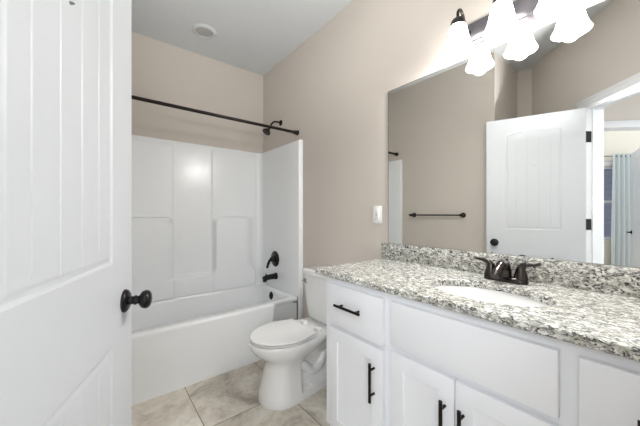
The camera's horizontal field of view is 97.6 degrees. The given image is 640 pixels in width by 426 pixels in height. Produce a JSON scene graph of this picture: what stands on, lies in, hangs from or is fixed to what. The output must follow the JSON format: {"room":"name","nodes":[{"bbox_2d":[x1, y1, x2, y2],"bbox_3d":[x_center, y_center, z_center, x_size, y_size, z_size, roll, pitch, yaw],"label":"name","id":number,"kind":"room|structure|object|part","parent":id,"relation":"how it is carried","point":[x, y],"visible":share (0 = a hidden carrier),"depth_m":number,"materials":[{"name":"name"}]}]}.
{"room":"bathroom","nodes":[
{"label":"bathroom","id":0,"kind":"room"},
{"bbox_2d":[131,32,262,152],"bbox_3d":[-1.310,-0.190,2.701,1.624,2.740,0.100,0,0,-38],"label":"wall","id":1,"kind":"structure","parent":0,"point":[160,71],"depth_m":2.69,"materials":[{"name":"beige paint"}]},
{"bbox_2d":[131,360,329,425],"bbox_3d":[-0.317,1.210,0.884,2.524,0.060,4.180,0,0,-38],"label":"floor","id":2,"kind":"structure","parent":0,"point":[229,398],"depth_m":1.72,"materials":[{"name":"tile"}]},
{"bbox_2d":[131,282,296,405],"bbox_3d":[-0.986,0.968,2.373,1.439,0.425,0.804,0,0,-38],"label":"bathtub","id":3,"kind":"object","parent":2,"relation":"on","point":[177,343],"visible":0.62,"depth_m":2.07,"materials":[{"name":"white ceramic"}]},
{"bbox_2d":[131,135,302,319],"bbox_3d":[-0.996,0.253,2.385,1.522,1.855,0.782,0,0,-38],"label":"shower surround","id":4,"kind":"object","parent":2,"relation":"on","point":[204,218],"visible":0.8,"depth_m":2.68,"materials":[{"name":"white plastic"}]},
{"bbox_2d":[262,273,277,281],"bbox_3d":[-0.506,0.633,2.802,0.154,0.076,0.068,0,0,-38],"label":"tub spout","id":5,"kind":"object","parent":4,"relation":"attached to","point":[266,277],"visible":1,"depth_m":2.78,"materials":[{"name":"black metal"}]},
{"bbox_2d":[266,251,278,267],"bbox_3d":[-0.496,0.463,2.835,0.098,0.170,0.159,0,0,-38],"label":"tub valve","id":6,"kind":"object","parent":4,"relation":"attached to","point":[274,258],"visible":1,"depth_m":2.82,"materials":[{"name":"black metal"}]},
{"bbox_2d":[250,265,327,410],"bbox_3d":[-0.130,0.799,1.920,0.720,0.762,0.414,0,0,-38],"label":"toilet","id":7,"kind":"object","parent":2,"relation":"on","point":[294,352],"visible":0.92,"depth_m":1.78,"materials":[{"name":"white ceramic"}]},
{"bbox_3d":[-0.263,0.772,1.821,0.386,0.012,0.368,0,0,-38],"label":"seat lid","id":8,"kind":"part","parent":7,"relation":"part of","materials":[{"name":"white plastic"}]},
{"bbox_3d":[-0.262,0.790,1.822,0.383,0.008,0.362,0,0,-38],"label":"seat","id":9,"kind":"part","parent":7,"relation":"part of","materials":[{"name":"white plastic"}]},
{"bbox_3d":[0.067,0.441,2.075,0.219,0.045,0.414,0,0,-38],"label":"tank lid","id":10,"kind":"part","parent":7,"relation":"part of","materials":[{"name":"white ceramic"}]},
{"bbox_3d":[0.070,0.630,2.076,0.207,0.333,0.408,0,0,-38],"label":"tank","id":11,"kind":"part","parent":7,"relation":"part of","materials":[{"name":"white ceramic"}]},
{"bbox_2d":[327,277,639,425],"bbox_3d":[0.639,0.748,1.071,0.590,0.864,1.375,0,0,-38],"label":"vanity cabinet","id":12,"kind":"object","parent":2,"relation":"on","point":[393,360],"visible":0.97,"depth_m":0.91,"materials":[{"name":"white paint"}]},
{"bbox_3d":[0.126,0.433,1.272,0.036,0.012,0.162,0,0,-38],"label":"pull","id":13,"kind":"part","parent":12,"relation":"part of","materials":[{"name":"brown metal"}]},
{"bbox_3d":[0.158,0.443,1.276,0.020,0.195,0.333,0,0,-38],"label":"drawer","id":14,"kind":"part","parent":12,"relation":"part of","materials":[{"name":"white paint"}]},
{"bbox_3d":[0.158,0.807,1.276,0.020,0.496,0.333,0,0,-38],"label":"door","id":15,"kind":"part","parent":12,"relation":"part of","materials":[{"name":"white paint"}]},
{"bbox_3d":[0.213,0.698,1.162,0.036,0.160,0.012,0,0,-38],"label":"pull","id":16,"kind":"part","parent":12,"relation":"part of","materials":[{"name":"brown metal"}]},
{"bbox_3d":[0.365,0.797,1.015,0.020,0.515,0.252,0,0,-38],"label":"door","id":17,"kind":"part","parent":12,"relation":"part of","materials":[{"name":"white paint"}]},
{"bbox_3d":[0.403,0.692,0.923,0.036,0.160,0.012,0,0,-38],"label":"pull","id":18,"kind":"part","parent":12,"relation":"part of","materials":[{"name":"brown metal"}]},
{"bbox_3d":[0.440,0.692,0.876,0.036,0.160,0.012,0,0,-38],"label":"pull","id":19,"kind":"part","parent":12,"relation":"part of","materials":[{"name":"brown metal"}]},
{"bbox_2d":[315,258,639,361],"bbox_3d":[0.655,0.301,1.075,0.560,0.028,1.486,0,0,-38],"label":"countertop","id":20,"kind":"structure","parent":12,"relation":"on","point":[600,321],"depth_m":0.91,"materials":[{"name":"stone"}]},
{"bbox_2d":[435,286,548,306],"bbox_3d":[0.621,0.383,1.050,0.328,0.134,0.446,0,0,-38],"label":"sink","id":21,"kind":"object","parent":20,"relation":"in","point":[487,295],"visible":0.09,"depth_m":1.16,"materials":[{"name":"white ceramic"}]},
{"bbox_2d":[473,256,540,284],"bbox_3d":[0.788,0.239,1.195,0.177,0.095,0.190,0,0,4],"label":"sink faucet","id":22,"kind":"object","parent":20,"relation":"on","point":[502,271],"visible":1,"depth_m":1.16,"materials":[{"name":"brown metal"}]},
{"bbox_3d":[0.745,0.230,1.261,0.052,0.078,0.096,0,0,-38],"label":"lever handle","id":23,"kind":"part","parent":22,"relation":"part of","materials":[{"name":"brown metal"}]},
{"bbox_3d":[0.755,0.233,1.169,0.146,0.079,0.048,0,0,-38],"label":"spout","id":24,"kind":"part","parent":22,"relation":"part of","materials":[{"name":"brown metal"}]},
{"bbox_3d":[0.794,0.276,1.199,0.058,0.022,0.164,0,0,-38],"label":"plate","id":25,"kind":"part","parent":22,"relation":"part of","materials":[{"name":"brown metal"}]},
{"bbox_3d":[0.842,0.230,1.138,0.052,0.078,0.096,0,0,-38],"label":"lever handle","id":26,"kind":"part","parent":22,"relation":"part of","materials":[{"name":"brown metal"}]},
{"bbox_3d":[0.526,0.797,0.812,0.020,0.515,0.260,0,0,-38],"label":"door","id":27,"kind":"part","parent":12,"relation":"part of","materials":[{"name":"white paint"}]},
{"bbox_3d":[0.736,0.443,0.547,0.020,0.195,0.340,0,0,-38],"label":"drawer","id":28,"kind":"part","parent":12,"relation":"part of","materials":[{"name":"white paint"}]},
{"bbox_2d":[131,0,353,75],"bbox_3d":[-0.491,-1.600,1.225,2.374,0.080,3.430,0,0,-38],"label":"ceiling","id":29,"kind":"structure","parent":0,"point":[254,36],"depth_m":2.31,"materials":[{"name":"paint"}]},
{"bbox_2d":[192,23,216,38],"bbox_3d":[-0.986,-1.553,2.389,0.196,0.014,0.196,0,0,-38],"label":"recessed light","id":30,"kind":"object","parent":29,"relation":"in","point":[205,31],"visible":1,"depth_m":2.37,"materials":[{"name":"paint"}]},
{"bbox_2d":[263,0,634,319],"bbox_3d":[0.400,-0.190,1.931,0.100,2.740,3.430,0,0,-38],"label":"wall","id":31,"kind":"structure","parent":0,"point":[333,88],"depth_m":2.05,"materials":[{"name":"beige paint"}]},
{"bbox_2d":[263,120,281,135],"bbox_3d":[-0.478,-0.870,2.798,0.200,0.180,0.084,0,0,-38],"label":"shower","id":32,"kind":"object","parent":31,"relation":"attached to","point":[266,131],"visible":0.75,"depth_m":2.77,"materials":[{"name":"black metal"}]},
{"bbox_2d":[373,206,381,222],"bbox_3d":[0.380,0.004,1.867,0.011,0.116,0.072,0,0,-38],"label":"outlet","id":33,"kind":"object","parent":31,"relation":"attached to","point":[377,210],"visible":1,"depth_m":1.86,"materials":[{"name":"white plastic"}]},
{"bbox_2d":[375,210,378,219],"bbox_3d":[0.379,0.004,1.866,0.005,0.066,0.033,0,0,-38],"label":"receptacle","id":34,"kind":"object","parent":33,"relation":"attached to","point":[376,211],"depth_m":1.86,"materials":[{"name":"white plastic"}]},
{"bbox_2d":[381,243,639,297],"bbox_3d":[0.867,0.237,1.242,0.021,0.100,1.486,0,0,-38],"label":"backsplash","id":35,"kind":"structure","parent":31,"relation":"attached to","point":[618,280],"depth_m":1.15,"materials":[{"name":"stone"}]},
{"bbox_2d":[443,0,578,57],"bbox_3d":[0.790,-0.879,1.203,0.192,0.210,0.498,0,0,-38],"label":"vanity light","id":36,"kind":"object","parent":31,"relation":"attached to","point":[506,17],"visible":1,"depth_m":1.22,"materials":[{"name":"white glass"}]},
{"bbox_3d":[0.654,-0.834,1.327,0.134,0.120,0.134,0,0,-38],"label":"lamp shade","id":37,"kind":"part","parent":36,"relation":"part of","materials":[{"name":"white glass"}]},
{"bbox_3d":[0.691,-0.926,1.357,0.112,0.116,0.040,0,0,-38],"label":"arm","id":38,"kind":"part","parent":36,"relation":"part of","materials":[{"name":"brown metal"}]},
{"bbox_3d":[0.767,-0.844,1.185,0.051,0.089,0.051,0,0,-38],"label":"bulb","id":39,"kind":"part","parent":36,"relation":"part of","materials":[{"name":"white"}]},
{"bbox_3d":[0.767,-0.834,1.185,0.134,0.120,0.134,0,0,-38],"label":"lamp shade","id":40,"kind":"part","parent":36,"relation":"part of","materials":[{"name":"white glass"}]},
{"bbox_3d":[0.880,-0.834,1.042,0.134,0.120,0.134,0,0,-38],"label":"lamp shade","id":41,"kind":"part","parent":36,"relation":"part of","materials":[{"name":"white glass"}]},
{"bbox_2d":[388,0,639,267],"bbox_3d":[0.883,-0.300,1.237,0.005,0.970,1.432,0,0,-38],"label":"mirror","id":42,"kind":"object","parent":31,"relation":"attached to","point":[528,144],"visible":1,"depth_m":1.20,"materials":[{"name":"silver mirror"}]},
{"bbox_3d":[-1.343,-0.190,1.515,0.100,2.740,1.717,0,0,-38],"label":"wall","id":43,"kind":"structure","parent":0,"visible":0},
{"bbox_2d":[131,95,298,135],"bbox_3d":[-0.805,-0.758,2.144,1.524,0.047,0.047,0,0,-38],"label":"shower rod","id":44,"kind":"object","parent":43,"relation":"attached to","point":[296,132],"visible":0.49,"depth_m":2.11,"materials":[{"name":"black metal"}]},
{"bbox_3d":[-0.188,-0.190,0.129,1.434,2.740,1.434,0,0,-38],"label":"wall","id":45,"kind":"structure","parent":0,"visible":0},
{"bbox_2d":[0,0,151,425],"bbox_3d":[-0.488,0.157,0.555,0.178,2.023,0.728,0,0,-22],"label":"door","id":46,"kind":"structure","parent":45,"relation":"in","point":[66,299],"depth_m":0.54,"materials":[{"name":"white paint"}]},
{"bbox_3d":[-0.552,0.260,0.849,0.071,0.068,0.068,0,0,-18],"label":"knob","id":47,"kind":"part","parent":46,"relation":"part of","materials":[{"name":"black metal"}]}
]}

